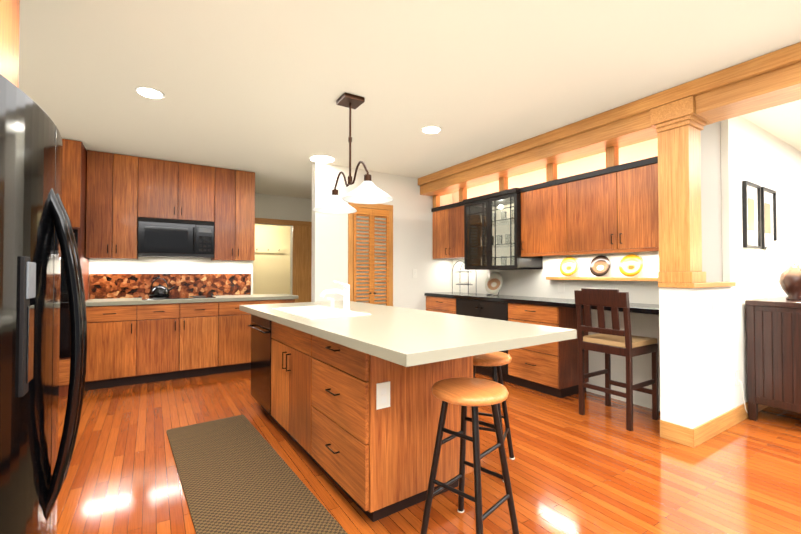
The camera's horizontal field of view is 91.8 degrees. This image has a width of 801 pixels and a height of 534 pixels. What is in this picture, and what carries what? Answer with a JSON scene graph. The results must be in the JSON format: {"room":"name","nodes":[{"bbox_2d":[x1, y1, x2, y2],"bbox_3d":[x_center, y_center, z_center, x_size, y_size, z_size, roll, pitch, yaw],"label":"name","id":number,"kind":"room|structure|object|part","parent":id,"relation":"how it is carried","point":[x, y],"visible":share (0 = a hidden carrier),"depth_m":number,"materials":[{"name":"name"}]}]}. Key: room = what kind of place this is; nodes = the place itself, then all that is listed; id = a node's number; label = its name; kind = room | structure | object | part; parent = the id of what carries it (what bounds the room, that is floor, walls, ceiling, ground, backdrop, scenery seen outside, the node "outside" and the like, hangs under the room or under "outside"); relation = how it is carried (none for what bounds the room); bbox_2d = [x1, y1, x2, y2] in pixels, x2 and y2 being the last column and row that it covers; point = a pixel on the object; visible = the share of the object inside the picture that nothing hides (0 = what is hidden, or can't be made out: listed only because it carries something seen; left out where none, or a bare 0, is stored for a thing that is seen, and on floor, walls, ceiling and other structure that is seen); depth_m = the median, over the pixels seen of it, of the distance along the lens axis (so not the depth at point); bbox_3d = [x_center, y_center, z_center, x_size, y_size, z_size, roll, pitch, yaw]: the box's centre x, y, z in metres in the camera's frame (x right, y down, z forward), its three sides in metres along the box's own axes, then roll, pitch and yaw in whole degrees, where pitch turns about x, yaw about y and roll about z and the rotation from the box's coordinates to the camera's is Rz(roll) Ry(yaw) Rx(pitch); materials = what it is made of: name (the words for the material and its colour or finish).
{"room":"kitchen","nodes":[
{"label":"kitchen","id":0,"kind":"room"},
{"bbox_2d":[88,257,252,298],"bbox_3d":[-3.083,0.017,4.775,2.400,2.530,0.120,1,-1,-33],"label":"wall","id":1,"kind":"structure","parent":0,"point":[152,265],"depth_m":4.83,"materials":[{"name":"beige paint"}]},
{"bbox_2d":[86,150,137,258],"bbox_3d":[-3.251,-0.673,4.403,0.456,1.156,0.336,1,-1,-33],"label":"upper cabinet","id":2,"kind":"object","parent":1,"relation":"attached to","point":[124,193],"depth_m":4.26,"materials":[{"name":"brown wood"}]},
{"bbox_2d":[138,157,217,221],"bbox_3d":[-2.726,-0.902,4.743,0.790,0.686,0.336,1,-1,-33],"label":"upper cabinet","id":3,"kind":"object","parent":1,"relation":"attached to","point":[166,189],"depth_m":4.60,"materials":[{"name":"brown wood"}]},
{"bbox_2d":[138,217,213,257],"bbox_3d":[-2.707,-0.337,4.703,0.780,0.435,0.408,1,-1,-33],"label":"microwave","id":4,"kind":"object","parent":3,"relation":"attached to","point":[168,238],"visible":1,"depth_m":4.55,"materials":[{"name":"black"}]},
{"bbox_2d":[211,168,254,260],"bbox_3d":[-2.191,-0.661,5.082,0.480,1.156,0.336,1,-1,-33],"label":"upper cabinet","id":5,"kind":"object","parent":1,"relation":"attached to","point":[234,231],"depth_m":4.94,"materials":[{"name":"brown wood"}]},
{"bbox_2d":[253,224,289,294],"bbox_3d":[-1.910,0.079,8.553,8.450,2.530,0.120,1,-1,-33],"label":"wall","id":6,"kind":"structure","parent":0,"point":[271,273],"depth_m":8.01,"materials":[{"name":"beige paint"}]},
{"bbox_2d":[255,248,283,253],"bbox_3d":[-2.883,-0.338,7.807,1.100,0.100,0.093,1,-1,-33],"label":"hook rail","id":7,"kind":"object","parent":6,"relation":"attached to","point":[267,250],"visible":0.5,"depth_m":7.96,"materials":[{"name":"beige wood"}]},
{"bbox_2d":[255,193,311,294],"bbox_3d":[-1.586,0.053,6.980,3.600,2.530,0.120,1,-1,-33],"label":"wall","id":8,"kind":"structure","parent":0,"point":[267,206],"depth_m":6.68,"materials":[{"name":"beige paint"}]},
{"bbox_2d":[255,218,311,302],"bbox_3d":[-2.043,0.252,6.588,1.190,2.120,0.035,1,-1,-33],"label":"door frame","id":9,"kind":"structure","parent":8,"relation":"attached to","point":[302,260],"depth_m":6.77,"materials":[{"name":"brown wood"}]},
{"bbox_2d":[311,162,452,310],"bbox_3d":[-0.103,0.025,5.258,2.240,2.530,0.120,1,-1,-33],"label":"wall","id":10,"kind":"structure","parent":0,"point":[412,230],"depth_m":5.17,"materials":[{"name":"beige paint"}]},
{"bbox_2d":[348,202,392,305],"bbox_3d":[-0.366,0.230,4.979,0.650,2.110,0.055,1,-1,-33],"label":"door","id":11,"kind":"structure","parent":10,"relation":"attached to","point":[371,211],"depth_m":4.98,"materials":[{"name":"brown wood"}]},
{"bbox_2d":[18,0,800,198],"bbox_3d":[1.079,-1.290,3.768,8.600,0.050,11.600,1,-1,-33],"label":"ceiling","id":12,"kind":"structure","parent":0,"point":[259,88],"depth_m":2.54,"materials":[{"name":"beige paint"}]},
{"bbox_2d":[135,87,164,98],"bbox_3d":[-1.837,-1.276,2.851,0.189,0.008,0.189,1,-1,-39],"label":"recessed light","id":13,"kind":"object","parent":12,"relation":"in","point":[149,92],"depth_m":2.84,"materials":[{"name":"white"}]},
{"bbox_2d":[309,155,334,162],"bbox_3d":[-0.905,-1.248,4.492,0.298,0.008,0.298,1,-1,-42],"label":"recessed light","id":14,"kind":"object","parent":12,"relation":"in","point":[316,158],"depth_m":4.46,"materials":[{"name":"white"}]},
{"bbox_2d":[313,92,392,213],"bbox_3d":[-0.382,-0.871,2.945,0.356,0.813,0.926,1,-1,-33],"label":"pendant light","id":15,"kind":"object","parent":12,"relation":"hanging from","point":[367,191],"visible":1,"depth_m":2.90,"materials":[{"name":"white glass"}]},
{"bbox_2d":[421,126,441,133],"bbox_3d":[0.285,-1.263,3.580,0.189,0.008,0.189,0,-1,18],"label":"recessed light","id":16,"kind":"object","parent":12,"relation":"in","point":[428,129],"depth_m":3.57,"materials":[{"name":"white"}]},
{"bbox_2d":[418,42,800,195],"bbox_3d":[2.462,-1.176,2.306,0.385,0.223,7.648,1,-1,-33],"label":"beam","id":17,"kind":"structure","parent":12,"relation":"attached to","point":[769,80],"depth_m":3.06,"materials":[{"name":"beige wood"}]},
{"bbox_2d":[57,370,800,533],"bbox_3d":[1.079,1.289,3.725,8.600,0.050,11.600,1,-1,-33],"label":"floor","id":18,"kind":"structure","parent":0,"point":[597,468],"depth_m":2.36,"materials":[{"name":"brown wood"}]},
{"bbox_2d":[0,74,86,533],"bbox_3d":[-1.533,0.365,1.094,1.007,1.710,0.900,1,-1,-33],"label":"fridge","id":19,"kind":"object","parent":18,"relation":"on","point":[37,239],"visible":1,"depth_m":1.15,"materials":[{"name":"black metal"}]},
{"bbox_2d":[59,139,88,396],"bbox_3d":[-3.606,0.005,3.944,0.614,2.526,0.707,1,-1,-33],"label":"tall cabinet","id":20,"kind":"object","parent":18,"relation":"on","point":[74,171],"depth_m":3.84,"materials":[{"name":"brown wood"}]},
{"bbox_2d":[84,306,139,390],"bbox_3d":[-3.177,0.838,4.271,0.468,0.870,0.596,1,-1,-33],"label":"base cabinet","id":21,"kind":"object","parent":18,"relation":"on","point":[113,332],"depth_m":4.04,"materials":[{"name":"brown wood"}]},
{"bbox_2d":[136,302,219,383],"bbox_3d":[-2.643,0.844,4.613,0.800,0.870,0.596,1,-1,-33],"label":"base cabinet","id":22,"kind":"object","parent":18,"relation":"on","point":[193,325],"depth_m":4.37,"materials":[{"name":"brown wood"}]},
{"bbox_2d":[85,294,298,305],"bbox_3d":[-2.431,0.391,4.745,2.228,0.040,0.616,1,-1,-33],"label":"countertop","id":23,"kind":"structure","parent":22,"relation":"on","point":[219,297],"depth_m":4.44,"materials":[{"name":"beige stone"}]},
{"bbox_2d":[149,278,174,297],"bbox_3d":[-2.821,0.241,4.595,0.268,0.232,0.216,1,-1,-33],"label":"kettle","id":24,"kind":"object","parent":23,"relation":"on","point":[159,291],"visible":1,"depth_m":4.52,"materials":[{"name":"black"}]},
{"bbox_2d":[168,294,215,297],"bbox_3d":[-2.633,0.364,4.624,0.740,0.010,0.430,1,-1,-33],"label":"cooktop","id":25,"kind":"object","parent":23,"relation":"in","point":[171,295],"depth_m":4.83,"materials":[{"name":"black glass"}]},
{"bbox_2d":[220,302,259,372],"bbox_3d":[-2.113,0.850,4.952,0.460,0.870,0.596,1,-1,-33],"label":"base cabinet","id":26,"kind":"object","parent":18,"relation":"on","point":[235,333],"depth_m":4.68,"materials":[{"name":"brown wood"}]},
{"bbox_2d":[166,415,347,533],"bbox_3d":[-0.806,1.230,2.080,0.560,0.010,2.560,1,-1,-36],"label":"rug","id":27,"kind":"object","parent":18,"relation":"on","point":[237,475],"visible":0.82,"depth_m":2.18,"materials":[{"name":"brown fabric"}]},
{"bbox_2d":[260,298,295,303],"bbox_3d":[-1.730,0.854,5.198,0.450,0.870,0.596,1,-1,-33],"label":"base cabinet","id":28,"kind":"object","parent":18,"relation":"on","point":[274,300],"depth_m":4.97,"materials":[{"name":"brown wood"}]},
{"bbox_2d":[247,312,473,521],"bbox_3d":[-0.487,0.814,2.831,0.744,0.870,2.135,1,-1,-35],"label":"kitchen island","id":29,"kind":"object","parent":18,"relation":"on","point":[346,399],"depth_m":1.99,"materials":[{"name":"brown wood"}]},
{"bbox_2d":[239,300,576,367],"bbox_3d":[-0.280,0.355,2.755,1.070,0.045,2.610,1,-1,-35],"label":"island countertop","id":30,"kind":"structure","parent":29,"relation":"on","point":[405,337],"depth_m":1.92,"materials":[{"name":"white stone"}]},
{"bbox_2d":[271,304,378,319],"bbox_3d":[-0.606,0.412,2.936,0.500,0.193,0.870,1,-1,-35],"label":"sink","id":31,"kind":"object","parent":30,"relation":"in","point":[312,311],"depth_m":3.01,"materials":[{"name":"white ceramic"}]},
{"bbox_2d":[426,296,455,313],"bbox_3d":[0.736,0.846,5.322,0.495,0.890,0.646,1,-1,-33],"label":"base cabinet","id":32,"kind":"object","parent":18,"relation":"on","point":[441,304],"depth_m":5.17,"materials":[{"name":"brown wood"}]},
{"bbox_2d":[420,377,518,533],"bbox_3d":[0.313,0.887,1.757,0.343,0.694,0.343,-1,-1,42],"label":"stool","id":33,"kind":"object","parent":18,"relation":"on","point":[473,393],"visible":1,"depth_m":1.74,"materials":[{"name":"wood"},{"name":"black painted wood"},{"name":"white plastic"}]},
{"bbox_2d":[456,300,503,380],"bbox_3d":[1.139,0.835,4.692,0.495,0.890,0.850,1,-1,-33],"label":"base cabinet","id":34,"kind":"object","parent":18,"relation":"on","point":[491,309],"depth_m":4.54,"materials":[{"name":"black wood"}]},
{"bbox_2d":[473,352,514,481],"bbox_3d":[0.527,0.898,2.452,0.344,0.694,0.344,0,-1,22],"label":"stool","id":35,"kind":"object","parent":18,"relation":"on","point":[495,361],"visible":0.46,"depth_m":2.39,"materials":[{"name":"wood"},{"name":"black painted wood"},{"name":"white plastic"}]},
{"bbox_2d":[504,304,591,397],"bbox_3d":[1.536,0.825,4.073,0.495,0.890,0.620,1,-1,-33],"label":"base cabinet","id":36,"kind":"object","parent":18,"relation":"on","point":[550,368],"depth_m":3.84,"materials":[{"name":"brown wood"}]},
{"bbox_2d":[424,292,658,314],"bbox_3d":[1.368,0.364,4.324,0.516,0.040,3.022,1,-1,-33],"label":"countertop","id":37,"kind":"structure","parent":36,"relation":"on","point":[552,302],"depth_m":4.06,"materials":[{"name":"stone"}]},
{"bbox_2d":[452,261,472,293],"bbox_3d":[0.857,0.136,5.241,0.200,0.444,0.327,1,-1,-33],"label":"stand","id":38,"kind":"object","parent":37,"relation":"on","point":[468,283],"visible":0.85,"depth_m":5.19,"materials":[{"name":"grey metal"}]},
{"bbox_2d":[485,271,502,293],"bbox_3d":[1.167,0.196,4.869,0.076,0.282,0.290,1,-1,-33],"label":"plate","id":39,"kind":"object","parent":37,"relation":"on","point":[493,282],"visible":1,"depth_m":4.88,"materials":[{"name":"white ceramic"}]},
{"bbox_2d":[574,288,658,430],"bbox_3d":[1.803,0.716,3.248,0.505,1.081,0.430,1,-1,-33],"label":"desk chair","id":40,"kind":"object","parent":18,"relation":"on","point":[616,340],"visible":1,"depth_m":3.16,"materials":[{"name":"brown wood"}]},
{"bbox_2d":[745,296,800,420],"bbox_3d":[3.595,0.769,3.401,1.460,0.980,0.475,1,-1,-33],"label":"sideboard","id":41,"kind":"object","parent":18,"relation":"on","point":[774,352],"visible":0.94,"depth_m":3.08,"materials":[{"name":"brown wood"}]},
{"bbox_2d":[759,240,800,299],"bbox_3d":[3.274,0.029,3.228,0.440,0.490,0.440,1,-1,-33],"label":"table lamp","id":42,"kind":"object","parent":41,"relation":"on","point":[784,252],"visible":1,"depth_m":3.18,"materials":[{"name":"brown"}]},
{"bbox_2d":[452,138,659,410],"bbox_3d":[1.639,0.012,4.503,0.120,2.530,3.030,1,-1,-33],"label":"wall","id":43,"kind":"structure","parent":0,"point":[529,282],"depth_m":3.89,"materials":[{"name":"beige paint"}]},
{"bbox_2d":[431,200,490,259],"bbox_3d":[0.808,-0.479,5.343,0.375,0.720,0.726,1,-1,-33],"label":"upper cabinet","id":44,"kind":"object","parent":43,"relation":"attached to","point":[461,230],"depth_m":4.99,"materials":[{"name":"brown wood"}]},
{"bbox_2d":[433,195,439,207],"bbox_3d":[0.508,-0.924,5.511,0.075,0.171,0.075,1,-1,-33],"label":"post","id":45,"kind":"object","parent":44,"relation":"on","point":[436,199],"depth_m":5.48,"materials":[{"name":"brown wood"}]},
{"bbox_2d":[459,188,466,201],"bbox_3d":[0.810,-0.932,5.039,0.075,0.171,0.075,1,-1,-33],"label":"post","id":46,"kind":"object","parent":44,"relation":"on","point":[462,191],"depth_m":5.01,"materials":[{"name":"brown wood"}]},
{"bbox_2d":[499,177,507,190],"bbox_3d":[1.182,-0.941,4.458,0.075,0.171,0.075,1,-1,-33],"label":"post","id":47,"kind":"object","parent":44,"relation":"on","point":[503,181],"depth_m":4.43,"materials":[{"name":"brown wood"}]},
{"bbox_2d":[519,178,574,255],"bbox_3d":[1.613,-0.500,4.086,0.375,0.720,0.560,1,-1,-33],"label":"upper cabinet","id":48,"kind":"object","parent":43,"relation":"attached to","point":[541,204],"depth_m":3.99,"materials":[{"name":"brown wood"}]},
{"bbox_2d":[546,163,556,181],"bbox_3d":[1.527,-0.950,3.919,0.075,0.171,0.075,1,-1,-33],"label":"post","id":49,"kind":"object","parent":48,"relation":"on","point":[551,169],"depth_m":3.89,"materials":[{"name":"brown wood"}]},
{"bbox_2d":[558,281,563,291],"label":"switch plates","id":50,"kind":"object","parent":43,"relation":"attached to","point":[560,283],"depth_m":4.21,"materials":[{"name":"white plastic"}]},
{"bbox_2d":[563,166,614,254],"bbox_3d":[1.894,-0.507,3.648,0.375,0.720,0.480,1,-1,-33],"label":"upper cabinet","id":51,"kind":"object","parent":43,"relation":"attached to","point":[613,209],"depth_m":3.55,"materials":[{"name":"brown wood"}]},
{"bbox_2d":[606,146,618,167],"bbox_3d":[1.856,-0.959,3.406,0.075,0.171,0.075,1,-1,-33],"label":"post","id":52,"kind":"object","parent":51,"relation":"on","point":[612,156],"depth_m":3.38,"materials":[{"name":"brown wood"}]},
{"bbox_2d":[546,277,657,280],"bbox_3d":[1.992,0.114,3.742,0.096,0.030,1.310,1,-1,-33],"label":"shelf","id":53,"kind":"object","parent":43,"relation":"attached to","point":[603,278],"visible":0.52,"depth_m":3.71,"materials":[{"name":"beige wood"}]},
{"bbox_2d":[559,257,577,275],"bbox_3d":[1.767,-0.006,4.080,0.055,0.206,0.210,1,-1,-33],"label":"plate","id":54,"kind":"object","parent":53,"relation":"on","point":[568,266],"visible":1,"depth_m":4.09,"materials":[{"name":"yellow ceramic"}]},
{"bbox_2d":[589,255,610,275],"bbox_3d":[1.950,-0.011,3.794,0.055,0.206,0.210,1,-1,-33],"label":"plate","id":55,"kind":"object","parent":53,"relation":"on","point":[600,265],"visible":0.98,"depth_m":3.80,"materials":[{"name":"ceramic"}]},
{"bbox_2d":[619,254,642,276],"bbox_3d":[2.106,-0.015,3.550,0.055,0.206,0.210,1,-1,-33],"label":"plate","id":56,"kind":"object","parent":53,"relation":"on","point":[630,265],"visible":1,"depth_m":3.56,"materials":[{"name":"yellow ceramic"}]},
{"bbox_2d":[615,156,658,251],"bbox_3d":[2.133,-0.513,3.275,0.375,0.720,0.406,1,-1,-33],"label":"upper cabinet","id":57,"kind":"object","parent":43,"relation":"attached to","point":[636,182],"depth_m":3.20,"materials":[{"name":"brown wood"}]},
{"bbox_2d":[659,116,800,428],"bbox_3d":[3.688,0.002,3.881,4.060,2.530,0.227,1,-1,-33],"label":"wall","id":58,"kind":"structure","parent":0,"point":[703,352],"depth_m":3.13,"materials":[{"name":"beige paint"}]},
{"bbox_2d":[658,282,735,287],"bbox_3d":[2.284,0.134,2.979,0.765,0.035,0.230,1,-1,-33],"label":"trim","id":59,"kind":"structure","parent":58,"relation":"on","point":[699,285],"depth_m":2.80,"materials":[{"name":"brown wood"}]},
{"bbox_2d":[650,96,712,282],"bbox_3d":[2.082,-0.532,2.869,0.345,1.293,0.275,1,-1,-33],"label":"column","id":60,"kind":"structure","parent":59,"relation":"on","point":[678,125],"depth_m":2.79,"materials":[{"name":"beige wood"}]},
{"bbox_2d":[660,402,767,447],"bbox_3d":[3.678,1.204,3.863,4.074,0.125,0.214,1,-1,-33],"label":"baseboard","id":61,"kind":"structure","parent":58,"relation":"attached to","point":[701,433],"depth_m":2.82,"materials":[{"name":"brown wood"}]},
{"bbox_2d":[735,371,747,412],"label":"switch plates","id":62,"kind":"object","parent":58,"relation":"attached to","point":[737,381],"depth_m":3.13,"materials":[{"name":"white plastic"}]},
{"bbox_3d":[3.035,-0.442,3.351,0.360,0.560,0.025,1,-1,-33],"label":"picture frame","id":63,"kind":"part","parent":58,"relation":"part of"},
{"bbox_3d":[3.397,-0.438,3.583,0.360,0.560,0.025,1,-1,-33],"label":"picture frame","id":64,"kind":"part","parent":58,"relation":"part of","materials":[{"name":"black wood"}]},
{"bbox_3d":[-2.467,-0.038,1.477,0.120,2.530,11.600,1,-1,-33],"label":"wall","id":65,"kind":"structure","parent":0,"visible":0},
{"bbox_2d":[0,0,19,86],"bbox_3d":[-1.657,-0.944,1.037,0.745,0.726,0.900,1,-1,-33],"label":"upper cabinet","id":66,"kind":"object","parent":65,"relation":"attached to","point":[9,36],"visible":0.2,"depth_m":1.51,"materials":[{"name":"brown wood"}]}
]}

